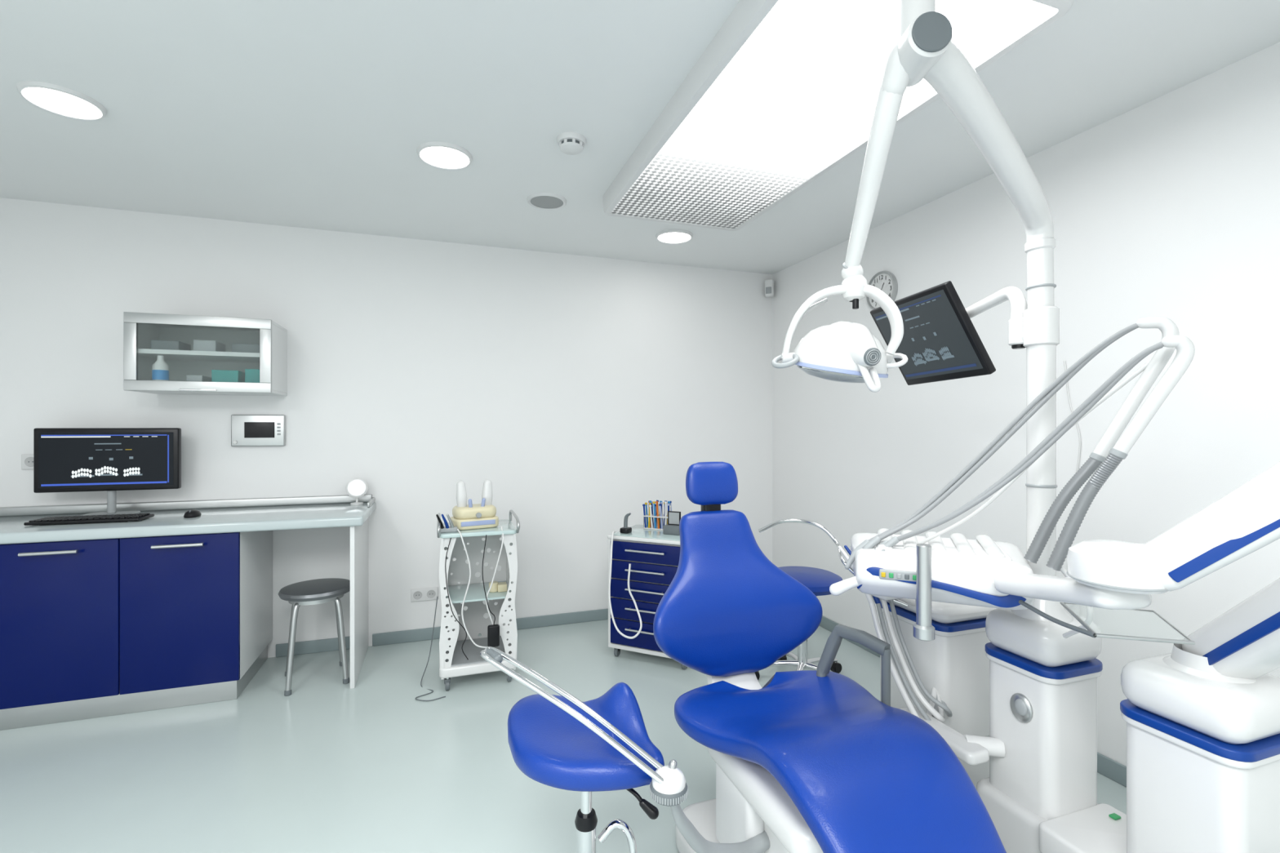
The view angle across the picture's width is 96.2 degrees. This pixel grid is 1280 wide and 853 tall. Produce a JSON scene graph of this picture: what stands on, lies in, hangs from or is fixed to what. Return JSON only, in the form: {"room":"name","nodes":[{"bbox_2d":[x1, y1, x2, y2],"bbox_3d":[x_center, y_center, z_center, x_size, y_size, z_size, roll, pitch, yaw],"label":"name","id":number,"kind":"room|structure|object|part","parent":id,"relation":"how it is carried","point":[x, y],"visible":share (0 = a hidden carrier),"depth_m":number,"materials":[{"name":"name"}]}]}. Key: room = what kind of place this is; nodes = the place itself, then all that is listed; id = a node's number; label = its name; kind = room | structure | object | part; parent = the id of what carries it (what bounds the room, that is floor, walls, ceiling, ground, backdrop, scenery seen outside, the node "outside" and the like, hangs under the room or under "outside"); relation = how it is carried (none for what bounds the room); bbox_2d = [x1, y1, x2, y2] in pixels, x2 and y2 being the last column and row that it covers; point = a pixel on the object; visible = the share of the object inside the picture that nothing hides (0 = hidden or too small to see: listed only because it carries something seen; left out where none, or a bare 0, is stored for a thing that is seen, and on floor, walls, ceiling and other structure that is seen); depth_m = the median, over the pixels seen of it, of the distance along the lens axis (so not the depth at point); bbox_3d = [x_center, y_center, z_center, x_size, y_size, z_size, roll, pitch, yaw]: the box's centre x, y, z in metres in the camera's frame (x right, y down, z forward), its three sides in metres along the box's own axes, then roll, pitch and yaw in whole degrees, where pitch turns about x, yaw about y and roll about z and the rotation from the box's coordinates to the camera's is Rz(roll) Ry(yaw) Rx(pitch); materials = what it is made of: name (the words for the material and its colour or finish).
{"room":"dental clinic","nodes":[
{"label":"dental clinic","id":0,"kind":"room"},
{"bbox_2d":[0,197,772,657],"bbox_3d":[-1.554,0.085,3.616,5.630,2.530,0.100,0,0,-19],"label":"wall","id":1,"kind":"structure","parent":0,"point":[586,390],"depth_m":3.60,"materials":[{"name":"paint"}]},
{"bbox_2d":[21,453,33,469],"bbox_3d":[-3.174,0.184,2.994,0.080,0.080,0.014,0,0,-19],"label":"wall socket","id":2,"kind":"object","parent":1,"relation":"attached to","point":[27,460],"visible":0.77,"depth_m":2.98,"materials":[{"name":"white plastic"}]},
{"bbox_2d":[123,311,287,395],"bbox_3d":[-2.320,-0.375,3.111,0.634,0.390,0.353,0,0,-19],"label":"upper cabinet","id":3,"kind":"object","parent":1,"relation":"attached to","point":[163,353],"visible":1,"depth_m":2.96,"materials":[{"name":"white metal"}]},
{"bbox_3d":[-2.543,-0.375,2.866,0.052,0.286,0.020,0,0,-19],"label":"frame","id":4,"kind":"part","parent":3,"relation":"part of","materials":[{"name":"silver metal"}]},
{"bbox_3d":[-2.268,-0.544,2.961,0.634,0.052,0.020,0,0,-19],"label":"frame","id":5,"kind":"part","parent":3,"relation":"part of","materials":[{"name":"silver metal"}]},
{"bbox_3d":[-2.268,-0.206,2.961,0.634,0.052,0.020,0,0,-19],"label":"frame","id":6,"kind":"part","parent":3,"relation":"part of","materials":[{"name":"silver metal"}]},
{"bbox_3d":[-2.268,-0.375,2.961,0.530,0.286,0.004,0,0,-19],"label":"frosted glass","id":7,"kind":"part","parent":3,"relation":"part of","materials":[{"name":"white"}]},
{"bbox_3d":[-1.993,-0.375,3.056,0.052,0.286,0.020,0,0,-19],"label":"frame","id":8,"kind":"part","parent":3,"relation":"part of","materials":[{"name":"silver metal"}]},
{"bbox_2d":[231,414,285,446],"bbox_3d":[-2.205,0.023,3.319,0.266,0.182,0.035,0,0,-19],"label":"intercom panel","id":9,"kind":"object","parent":1,"relation":"attached to","point":[246,430],"visible":1,"depth_m":3.31,"materials":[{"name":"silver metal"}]},
{"bbox_2d":[275,636,350,657],"bbox_3d":[-1.908,1.312,3.434,0.470,0.075,0.012,0,0,-19],"label":"baseboard","id":10,"kind":"structure","parent":1,"relation":"attached to","point":[330,644],"depth_m":3.41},
{"bbox_2d":[410,586,438,601],"bbox_3d":[-1.360,1.060,3.623,0.160,0.080,0.014,0,0,-19],"label":"wall socket","id":11,"kind":"object","parent":1,"relation":"attached to","point":[424,593],"visible":0.98,"depth_m":3.62,"materials":[{"name":"white plastic"}]},
{"bbox_2d":[372,608,608,646],"bbox_3d":[-0.312,1.312,3.986,2.818,0.075,0.012,0,0,-19],"label":"baseboard","id":12,"kind":"structure","parent":1,"relation":"attached to","point":[420,634],"depth_m":3.82,"materials":[{"name":"grey plastic"}]},
{"bbox_2d":[764,279,773,297],"bbox_3d":[0.987,-1.055,4.380,0.066,0.130,0.058,0,0,26],"label":"sensor","id":13,"kind":"object","parent":1,"relation":"attached to","point":[769,284],"visible":1,"depth_m":4.36,"materials":[{"name":"white plastic"}]},
{"bbox_2d":[0,619,1126,852],"bbox_3d":[-0.625,1.400,0.934,5.630,0.100,5.775,0,0,-19],"label":"floor","id":14,"kind":"structure","parent":0,"point":[327,766],"depth_m":2.30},
{"bbox_2d":[0,493,375,730],"bbox_3d":[-2.750,0.882,2.808,2.600,0.935,0.643,0,0,-19],"label":"desk","id":15,"kind":"object","parent":14,"relation":"on","point":[165,610],"visible":1,"depth_m":2.69,"materials":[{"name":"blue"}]},
{"bbox_3d":[-2.605,0.558,2.527,0.200,0.016,0.016,0,0,-19],"label":"door handle","id":16,"kind":"part","parent":15,"relation":"part of","materials":[{"name":"silver metal"}]},
{"bbox_3d":[-2.620,0.875,2.570,0.466,0.719,0.022,0,0,-19],"label":"door panel","id":17,"kind":"part","parent":15,"relation":"part of","materials":[{"name":"blue laminate"}]},
{"bbox_3d":[-2.160,0.558,2.681,0.200,0.016,0.016,0,0,-19],"label":"door handle","id":18,"kind":"part","parent":15,"relation":"part of","materials":[{"name":"silver metal"}]},
{"bbox_3d":[-2.175,0.875,2.724,0.468,0.719,0.022,0,0,-19],"label":"door panel","id":19,"kind":"part","parent":15,"relation":"part of","materials":[{"name":"blue laminate"}]},
{"bbox_2d":[0,502,375,544],"bbox_3d":[-2.753,0.487,2.817,2.600,0.050,0.625,0,0,-19],"label":"countertop","id":20,"kind":"structure","parent":15,"relation":"on","point":[13,530],"depth_m":2.80,"materials":[{"name":"grey"}]},
{"bbox_2d":[23,513,154,525],"bbox_3d":[-2.657,0.450,2.784,0.440,0.024,0.150,0,0,-17],"label":"keyboard","id":21,"kind":"object","parent":20,"relation":"on","point":[135,517],"visible":1,"depth_m":2.75,"materials":[{"name":"black plastic"}]},
{"bbox_2d":[33,427,181,515],"bbox_3d":[-2.745,0.235,2.976,0.600,0.454,0.160,0,0,-19],"label":"desktop monitor","id":22,"kind":"object","parent":20,"relation":"on","point":[66,460],"visible":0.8,"depth_m":2.95,"materials":[{"name":"black plastic"}]},
{"bbox_2d":[183,509,201,518],"bbox_3d":[-2.294,0.443,2.941,0.067,0.038,0.108,0,0,-19],"label":"computer mouse","id":23,"kind":"object","parent":20,"relation":"on","point":[193,513],"visible":1,"depth_m":2.91,"materials":[{"name":"black plastic"}]},
{"bbox_2d":[345,477,368,504],"bbox_3d":[-1.687,0.384,3.421,0.119,0.157,0.070,0,0,-19],"label":"vanity mirror","id":24,"kind":"object","parent":20,"relation":"on","point":[357,487],"visible":1,"depth_m":3.41,"materials":[{"name":"white mirror"}]},
{"bbox_3d":[-1.579,0.931,3.237,0.022,0.838,0.600,0,0,-19],"label":"support panel","id":25,"kind":"part","parent":15,"relation":"part of","materials":[{"name":"white laminate"}]},
{"bbox_2d":[278,577,350,696],"bbox_3d":[-1.726,1.099,3.064,0.350,0.503,0.350,0,0,-19],"label":"metal stool","id":26,"kind":"object","parent":14,"relation":"on","point":[318,591],"visible":1,"depth_m":2.99,"materials":[{"name":"grey metal"}]},
{"bbox_3d":[-1.831,1.116,3.090,0.178,0.447,0.026,0,0,14],"label":"leg","id":27,"kind":"part","parent":26,"relation":"part of","materials":[{"name":"silver metal"}]},
{"bbox_3d":[-1.750,1.116,2.962,0.114,0.447,0.158,0,0,-19],"label":"leg","id":28,"kind":"part","parent":26,"relation":"part of","materials":[{"name":"silver metal"}]},
{"bbox_3d":[-1.726,0.869,3.064,0.350,0.042,0.350,0,0,-19],"label":"seat","id":29,"kind":"part","parent":26,"relation":"part of","materials":[{"name":"grey metal"}]},
{"bbox_3d":[-1.699,1.116,3.170,0.026,0.447,0.178,0,0,14],"label":"leg","id":30,"kind":"part","parent":26,"relation":"part of","materials":[{"name":"silver metal"}]},
{"bbox_3d":[-1.623,1.116,3.039,0.158,0.447,0.114,0,0,-19],"label":"leg","id":31,"kind":"part","parent":26,"relation":"part of","materials":[{"name":"silver metal"}]},
{"bbox_2d":[415,509,519,701],"bbox_3d":[-0.927,0.900,3.085,0.512,0.910,0.443,0,0,-19],"label":"trolley","id":32,"kind":"object","parent":14,"relation":"on","point":[460,646],"visible":0.96,"depth_m":3.03,"materials":[{"name":"white plastic"}]},
{"bbox_2d":[449,480,498,530],"bbox_3d":[-0.896,0.418,3.111,0.240,0.252,0.195,0,0,-29],"label":"dental device","id":33,"kind":"object","parent":32,"relation":"on","point":[470,516],"visible":0.96,"depth_m":3.06,"materials":[{"name":"beige plastic"}]},
{"bbox_2d":[456,480,472,507],"bbox_3d":[-0.940,0.380,3.072,0.083,0.176,0.086,0,0,-19],"label":"bottle","id":34,"kind":"object","parent":33,"relation":"on","point":[461,495],"depth_m":3.06,"materials":[{"name":"white plastic"}]},
{"bbox_3d":[-0.852,0.469,3.032,0.028,0.028,0.015,0,0,-29],"label":"knob","id":35,"kind":"part","parent":33,"relation":"part of","materials":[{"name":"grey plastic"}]},
{"bbox_2d":[480,480,492,506],"bbox_3d":[-0.837,0.380,3.126,0.067,0.176,0.098,0,0,-19],"label":"bottle","id":36,"kind":"object","parent":33,"relation":"on","point":[486,495],"depth_m":3.13,"materials":[{"name":"white plastic"}]},
{"bbox_3d":[-0.947,0.915,3.302,0.350,0.690,0.008,0,0,-19],"label":"panel","id":37,"kind":"part","parent":32,"relation":"part of","materials":[{"name":"white plastic"}]},
{"bbox_2d":[444,581,511,603],"bbox_3d":[-0.892,0.905,3.141,0.346,0.010,0.320,0,0,-19],"label":"glass shelf","id":38,"kind":"object","parent":32,"relation":"attached to","point":[475,593],"depth_m":3.12,"materials":[{"name":"grey"}]},
{"bbox_2d":[445,635,510,666],"bbox_3d":[-0.888,1.222,3.132,0.330,0.007,0.340,0,0,-19],"label":"shelf","id":39,"kind":"object","parent":32,"relation":"on","point":[472,651],"depth_m":3.09,"materials":[{"name":"white plastic"}]},
{"bbox_2d":[440,519,516,537],"bbox_3d":[-0.888,0.555,3.132,0.390,0.020,0.380,0,0,-19],"label":"shelf","id":40,"kind":"object","parent":32,"relation":"attached to","point":[505,528],"depth_m":2.99,"materials":[{"name":"clear glass"}]},
{"bbox_3d":[-0.780,0.795,2.957,0.066,0.471,0.025,0,0,-19],"label":"pedal cord","id":41,"kind":"part","parent":32,"relation":"part of","materials":[{"name":"black plastic"}]},
{"bbox_2d":[488,581,497,592],"bbox_3d":[-0.798,0.875,3.131,0.050,0.050,0.050,0,0,-19],"label":"jar","id":42,"kind":"object","parent":32,"relation":"on","point":[494,588],"depth_m":3.11,"materials":[{"name":"beige plastic"}]},
{"bbox_2d":[507,682,664,852],"bbox_3d":[-0.148,1.016,1.406,0.527,0.669,0.536,0,0,-19],"label":"stool","id":43,"kind":"object","parent":14,"relation":"on","point":[549,746],"visible":0.89,"depth_m":1.38,"materials":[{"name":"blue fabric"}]},
{"bbox_3d":[-0.155,0.754,1.447,0.338,0.145,0.422,0,0,-19],"label":"saddle seat","id":44,"kind":"part","parent":43,"relation":"part of","materials":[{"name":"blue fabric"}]},
{"bbox_3d":[-0.023,0.844,1.327,0.076,0.039,0.012,0,0,32],"label":"tilt lever","id":45,"kind":"part","parent":43,"relation":"part of","materials":[{"name":"black plastic"}]},
{"bbox_3d":[0.021,0.871,1.308,0.045,0.040,0.026,0,0,23],"label":"lever knob","id":46,"kind":"part","parent":43,"relation":"part of","materials":[{"name":"black plastic"}]},
{"bbox_2d":[607,524,686,669],"bbox_3d":[0.117,0.991,3.414,0.516,0.719,0.449,0,0,25],"label":"cart","id":47,"kind":"object","parent":14,"relation":"on","point":[653,556],"visible":0.58,"depth_m":3.26,"materials":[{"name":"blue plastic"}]},
{"bbox_2d":[608,530,642,639],"bbox_3d":[-0.108,0.882,3.213,0.117,0.550,0.286,0,0,-36],"label":"hose","id":48,"kind":"object","parent":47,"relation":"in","point":[614,531],"visible":1,"depth_m":3.20,"materials":[{"name":"white plastic"}]},
{"bbox_2d":[619,512,631,533],"bbox_3d":[-0.081,0.571,3.409,0.066,0.121,0.070,0,0,25],"label":"light","id":49,"kind":"object","parent":47,"relation":"on","point":[625,530],"visible":1,"depth_m":3.40,"materials":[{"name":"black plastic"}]},
{"bbox_3d":[0.039,1.051,3.247,0.456,0.110,0.022,0,0,25],"label":"drawer","id":50,"kind":"part","parent":47,"relation":"part of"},
{"bbox_3d":[0.039,1.185,3.247,0.456,0.142,0.022,0,0,25],"label":"drawer","id":51,"kind":"part","parent":47,"relation":"part of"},
{"bbox_3d":[0.025,1.155,3.216,0.240,0.012,0.012,0,0,25],"label":"drawer handle","id":52,"kind":"part","parent":47,"relation":"part of","materials":[{"name":"silver metal"}]},
{"bbox_3d":[0.025,1.037,3.216,0.240,0.012,0.012,0,0,25],"label":"drawer handle","id":53,"kind":"part","parent":47,"relation":"part of","materials":[{"name":"silver metal"}]},
{"bbox_3d":[0.039,0.937,3.247,0.456,0.102,0.022,0,0,25],"label":"drawer","id":54,"kind":"part","parent":47,"relation":"part of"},
{"bbox_3d":[0.123,0.645,3.429,0.516,0.020,0.416,0,0,25],"label":"frame","id":55,"kind":"part","parent":47,"relation":"part of","materials":[{"name":"white plastic"}]},
{"bbox_3d":[0.025,0.927,3.216,0.240,0.012,0.012,0,0,25],"label":"drawer handle","id":56,"kind":"part","parent":47,"relation":"part of","materials":[{"name":"silver metal"}]},
{"bbox_3d":[0.025,0.817,3.216,0.240,0.012,0.012,0,0,25],"label":"drawer handle","id":57,"kind":"part","parent":47,"relation":"part of","materials":[{"name":"silver metal"}]},
{"bbox_3d":[0.025,0.705,3.216,0.240,0.012,0.012,0,0,25],"label":"drawer handle","id":58,"kind":"part","parent":47,"relation":"part of","materials":[{"name":"silver metal"}]},
{"bbox_3d":[0.039,0.827,3.247,0.456,0.102,0.022,0,0,25],"label":"drawer","id":59,"kind":"part","parent":47,"relation":"part of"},
{"bbox_3d":[0.039,0.716,3.247,0.456,0.104,0.022,0,0,25],"label":"drawer","id":60,"kind":"part","parent":47,"relation":"part of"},
{"bbox_3d":[0.122,0.960,3.426,0.460,0.600,0.368,0,0,25],"label":"drawer","id":61,"kind":"part","parent":47,"relation":"part of","materials":[{"name":"blue"}]},
{"bbox_3d":[0.123,0.633,3.429,0.470,0.004,0.370,0,0,25],"label":"glass","id":62,"kind":"part","parent":47,"relation":"part of","materials":[{"name":"grey glass"}]},
{"bbox_2d":[642,500,671,530],"bbox_3d":[0.120,0.543,3.541,0.201,0.175,0.090,0,0,25],"label":"rack","id":63,"kind":"object","parent":47,"relation":"on","point":[657,524],"visible":0.82,"depth_m":3.53,"materials":[{"name":"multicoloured plastic"}]},
{"bbox_3d":[0.030,0.559,3.550,0.023,0.133,0.011,0,0,25],"label":"syringe handle","id":64,"kind":"part","parent":63,"relation":"part of","materials":[{"name":"blue plastic"}]},
{"bbox_3d":[0.043,0.556,3.577,0.021,0.139,0.011,0,0,25],"label":"syringe handle","id":65,"kind":"part","parent":63,"relation":"part of","materials":[{"name":"blue plastic"}]},
{"bbox_3d":[0.059,0.547,3.536,0.017,0.157,0.017,0,0,-19],"label":"syringe handle","id":66,"kind":"part","parent":63,"relation":"part of","materials":[{"name":"yellow plastic"}]},
{"bbox_3d":[0.070,0.560,3.532,0.019,0.131,0.019,0,0,-19],"label":"syringe handle","id":67,"kind":"part","parent":63,"relation":"part of","materials":[{"name":"white plastic"}]},
{"bbox_3d":[0.077,0.554,3.594,0.018,0.143,0.011,0,0,25],"label":"syringe handle","id":68,"kind":"part","parent":63,"relation":"part of","materials":[{"name":"blue"}]},
{"bbox_2d":[643,526,662,530],"bbox_3d":[0.125,0.628,3.539,0.190,0.006,0.090,0,0,25],"label":"shelf","id":69,"kind":"object","parent":63,"relation":"attached to","point":[660,528],"depth_m":3.52,"materials":[{"name":"white plastic"}]},
{"bbox_3d":[0.091,0.549,3.522,0.018,0.153,0.017,0,0,-19],"label":"syringe handle","id":70,"kind":"part","parent":63,"relation":"part of","materials":[{"name":"blue plastic"}]},
{"bbox_2d":[643,514,667,518],"bbox_3d":[0.125,0.553,3.539,0.190,0.006,0.090,0,0,25],"label":"shelf","id":71,"kind":"object","parent":63,"relation":"attached to","point":[648,516],"depth_m":3.52,"materials":[{"name":"white plastic"}]},
{"bbox_3d":[0.109,0.548,3.513,0.020,0.156,0.020,0,0,-19],"label":"syringe handle","id":72,"kind":"part","parent":63,"relation":"part of","materials":[{"name":"orange plastic"}]},
{"bbox_3d":[0.129,0.555,3.504,0.023,0.141,0.011,0,0,25],"label":"syringe handle","id":73,"kind":"part","parent":63,"relation":"part of","materials":[{"name":"blue plastic"}]},
{"bbox_3d":[0.156,0.547,3.492,0.012,0.156,0.012,0,0,-19],"label":"syringe handle","id":74,"kind":"part","parent":63,"relation":"part of","materials":[{"name":"white plastic"}]},
{"bbox_2d":[662,511,680,535],"bbox_3d":[0.193,0.566,3.364,0.100,0.130,0.060,0,0,25],"label":"card holder","id":75,"kind":"object","parent":47,"relation":"on","point":[672,527],"visible":0.78,"depth_m":3.37,"materials":[{"name":"grey plastic"}]},
{"bbox_2d":[667,511,680,525],"bbox_3d":[0.203,0.541,3.387,0.080,0.080,0.010,0,0,25],"label":"photo frame","id":76,"kind":"object","parent":75,"relation":"on","point":[673,517],"depth_m":3.38,"materials":[{"name":"black plastic"}]},
{"bbox_2d":[480,462,1006,852],"bbox_3d":[0.472,0.739,1.417,1.376,1.222,1.058,0,0,36],"label":"dental chair","id":77,"kind":"object","parent":14,"relation":"on","point":[806,761],"visible":1,"depth_m":1.51,"materials":[{"name":"blue leather"}]},
{"bbox_3d":[0.197,0.945,1.388,0.376,0.298,0.050,0,0,-39],"label":"armrest arm","id":78,"kind":"part","parent":77,"relation":"part of","materials":[{"name":"grey plastic"}]},
{"bbox_3d":[0.295,0.557,1.960,0.606,0.512,0.260,0,0,-19],"label":"backrest","id":79,"kind":"part","parent":77,"relation":"part of","materials":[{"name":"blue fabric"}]},
{"bbox_3d":[0.552,0.988,1.288,0.618,0.482,1.216,0,0,-19],"label":"seat","id":80,"kind":"part","parent":77,"relation":"part of","materials":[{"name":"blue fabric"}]},
{"bbox_3d":[0.663,0.714,1.789,0.051,0.164,0.229,0,0,-44],"label":"armrest","id":81,"kind":"part","parent":77,"relation":"part of","materials":[{"name":"grey plastic"}]},
{"bbox_2d":[758,519,952,723],"bbox_3d":[0.746,0.649,2.054,0.191,0.588,0.715,0,0,-34],"label":"hose","id":82,"kind":"object","parent":77,"relation":"on","point":[935,707],"visible":0.76,"depth_m":1.85,"materials":[{"name":"white plastic"}]},
{"bbox_3d":[0.730,0.755,1.705,0.026,0.190,0.026,0,0,-19],"label":"armrest post","id":83,"kind":"part","parent":77,"relation":"part of","materials":[{"name":"grey plastic"}]},
{"bbox_2d":[829,316,1279,684],"bbox_3d":[1.018,0.148,1.378,0.597,0.820,1.250,0,0,-32],"label":"dental instrument unit","id":84,"kind":"object","parent":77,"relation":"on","point":[1104,587],"visible":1,"depth_m":1.29,"materials":[{"name":"white plastic"}]},
{"bbox_3d":[0.720,0.407,1.456,0.035,0.215,0.035,0,0,-19],"label":"grip handle","id":85,"kind":"part","parent":84,"relation":"part of","materials":[{"name":"silver metal"}]},
{"bbox_2d":[850,533,1151,609],"bbox_3d":[0.911,0.387,1.532,0.576,0.170,0.868,0,0,-19],"label":"tray","id":86,"kind":"object","parent":84,"relation":"on","point":[981,571],"depth_m":1.48,"materials":[{"name":"white plastic"}]},
{"bbox_2d":[1018,600,1195,644],"bbox_3d":[1.035,0.424,1.259,0.287,0.018,0.300,0,0,-19],"label":"glass tray","id":87,"kind":"object","parent":84,"relation":"on","point":[1136,624],"depth_m":1.22,"materials":[{"name":"clear glass"}]},
{"bbox_3d":[1.077,0.093,0.931,0.090,0.418,0.431,0,0,-41],"label":"arm","id":88,"kind":"part","parent":84,"relation":"part of","materials":[{"name":"white plastic"}]},
{"bbox_3d":[1.245,0.320,1.050,0.104,0.476,0.509,0,0,4],"label":"arm","id":89,"kind":"part","parent":84,"relation":"part of","materials":[{"name":"white plastic"}]},
{"bbox_2d":[755,566,842,679],"bbox_3d":[0.862,1.061,3.042,0.533,0.578,0.530,0,0,-19],"label":"stool","id":90,"kind":"object","parent":14,"relation":"on","point":[819,581],"visible":0.41,"depth_m":3.00,"materials":[{"name":"blue fabric"}]},
{"bbox_3d":[0.732,1.263,3.043,0.253,0.058,0.036,0,0,7],"label":"leg","id":91,"kind":"part","parent":90,"relation":"part of","materials":[{"name":"silver metal"}]},
{"bbox_3d":[0.832,1.263,3.150,0.036,0.058,0.253,0,0,-12],"label":"leg","id":92,"kind":"part","parent":90,"relation":"part of","materials":[{"name":"silver metal"}]},
{"bbox_3d":[0.803,1.263,2.913,0.036,0.058,0.253,0,0,25],"label":"leg","id":93,"kind":"part","parent":90,"relation":"part of","materials":[{"name":"silver metal"}]},
{"bbox_3d":[0.857,0.811,3.027,0.410,0.078,0.410,0,0,-19],"label":"seat","id":94,"kind":"part","parent":90,"relation":"part of","materials":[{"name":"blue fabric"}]},
{"bbox_3d":[0.950,1.263,2.942,0.253,0.058,0.036,0,0,42],"label":"leg","id":95,"kind":"part","parent":90,"relation":"part of","materials":[{"name":"silver metal"}]},
{"bbox_3d":[0.967,1.263,3.087,0.253,0.058,0.036,0,0,-29],"label":"leg","id":96,"kind":"part","parent":90,"relation":"part of","materials":[{"name":"silver metal"}]},
{"bbox_2d":[879,247,1279,852],"bbox_3d":[1.054,0.420,1.604,0.801,1.861,1.101,0,0,-19],"label":"dental unit base","id":97,"kind":"object","parent":14,"relation":"on","point":[1203,754],"depth_m":1.51,"materials":[{"name":"white plastic"}]},
{"bbox_2d":[771,0,1056,392],"bbox_3d":[0.779,-0.495,1.449,0.813,0.825,0.479,0,0,-19],"label":"light","id":98,"kind":"object","parent":97,"relation":"attached to","point":[845,352],"depth_m":1.38,"materials":[{"name":"white plastic"}]},
{"bbox_2d":[870,280,1027,385],"bbox_3d":[1.021,-0.307,1.897,0.181,0.298,0.626,0,0,-11],"label":"patient monitor","id":99,"kind":"object","parent":97,"relation":"attached to","point":[940,341],"visible":0.91,"depth_m":1.89,"materials":[{"name":"black plastic"}]},
{"bbox_3d":[1.068,-0.356,1.808,0.042,0.113,0.354,0,0,-9],"label":"monitor arm","id":100,"kind":"part","parent":99,"relation":"part of","materials":[{"name":"white plastic"}]},
{"bbox_3d":[1.091,-0.273,1.653,0.052,0.075,0.052,0,0,-19],"label":"pivot post","id":101,"kind":"part","parent":99,"relation":"part of","materials":[{"name":"white plastic"}]},
{"bbox_2d":[0,0,1279,274],"bbox_3d":[-0.625,-1.230,0.934,5.630,0.100,5.775,0,0,-19],"label":"ceiling","id":102,"kind":"structure","parent":0,"point":[316,114],"depth_m":2.10,"materials":[{"name":"paint"}]},
{"bbox_2d":[16,80,106,119],"bbox_3d":[-2.083,-1.172,2.073,0.230,0.016,0.230,0,0,-19],"label":"recessed light","id":103,"kind":"object","parent":102,"relation":"in","point":[57,99],"visible":1,"depth_m":2.05,"materials":[{"name":"white plastic"}]},
{"bbox_2d":[22,87,101,118],"bbox_3d":[-2.083,-1.168,2.073,0.197,0.004,0.197,0,0,-33],"label":"diffuser","id":104,"kind":"object","parent":103,"relation":"attached to","point":[65,101],"depth_m":2.06,"materials":[{"name":"white plastic"}]},
{"bbox_2d":[416,141,472,168],"bbox_3d":[-0.846,-1.172,2.490,0.230,0.016,0.230,0,0,-19],"label":"recessed light","id":105,"kind":"object","parent":102,"relation":"in","point":[437,153],"visible":1,"depth_m":2.47,"materials":[{"name":"white"}]},
{"bbox_2d":[420,146,468,168],"bbox_3d":[-0.846,-1.168,2.490,0.197,0.004,0.197,0,0,-6],"label":"diffuser","id":106,"kind":"object","parent":105,"relation":"attached to","point":[439,157],"depth_m":2.49,"materials":[{"name":"white plastic"}]},
{"bbox_2d":[526,192,567,209],"bbox_3d":[-0.486,-1.173,2.995,0.208,0.014,0.208,0,0,-19],"label":"vent","id":107,"kind":"object","parent":102,"relation":"in","point":[544,201],"depth_m":2.98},
{"bbox_2d":[556,131,586,155],"bbox_3d":[-0.282,-1.154,2.357,0.120,0.052,0.120,0,0,-19],"label":"smoke detector","id":108,"kind":"object","parent":102,"relation":"attached to","point":[570,143],"visible":1,"depth_m":2.32,"materials":[{"name":"white plastic"}]},
{"bbox_2d":[655,229,693,243],"bbox_3d":[0.212,-1.172,3.544,0.230,0.016,0.230,0,0,-19],"label":"recessed light","id":109,"kind":"object","parent":102,"relation":"in","point":[668,236],"visible":1,"depth_m":3.52,"materials":[{"name":"white"}]},
{"bbox_2d":[657,232,690,242],"bbox_3d":[0.212,-1.168,3.544,0.197,0.004,0.197,0,0,-33],"label":"diffuser","id":110,"kind":"object","parent":109,"relation":"attached to","point":[662,237],"depth_m":3.54,"materials":[{"name":"white plastic"}]},
{"bbox_2d":[602,0,1074,231],"bbox_3d":[0.475,-1.137,2.233,0.798,0.085,1.858,0,0,-19],"label":"light","id":111,"kind":"object","parent":102,"relation":"attached to","point":[784,92],"depth_m":1.95,"materials":[{"name":"white plastic"}]},
{"bbox_2d":[772,41,1279,766],"bbox_3d":[1.988,0.085,1.839,0.100,2.530,5.575,0,0,-19],"label":"wall","id":112,"kind":"structure","parent":0,"point":[1168,206],"depth_m":2.24,"materials":[{"name":"paint"}]},
{"bbox_2d":[866,271,897,309],"bbox_3d":[1.402,-0.785,3.332,0.030,0.230,0.230,0,0,-19],"label":"wall clock","id":113,"kind":"object","parent":112,"relation":"attached to","point":[885,281],"visible":0.53,"depth_m":3.30,"materials":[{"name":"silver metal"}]},
{"bbox_2d":[819,615,1126,787],"bbox_3d":[1.935,1.312,1.821,0.012,0.075,5.575,0,0,-19],"label":"baseboard","id":114,"kind":"structure","parent":112,"relation":"attached to","point":[1116,771],"depth_m":2.21,"materials":[{"name":"grey plastic"}]},
{"bbox_2d":[1063,360,1080,472],"bbox_3d":[1.757,-0.010,2.333,0.006,0.521,0.066,0,0,-19],"label":"cable","id":115,"kind":"object","parent":112,"relation":"attached to","point":[1064,362],"visible":0.7,"depth_m":2.31,"materials":[{"name":"white plastic"}]}
]}

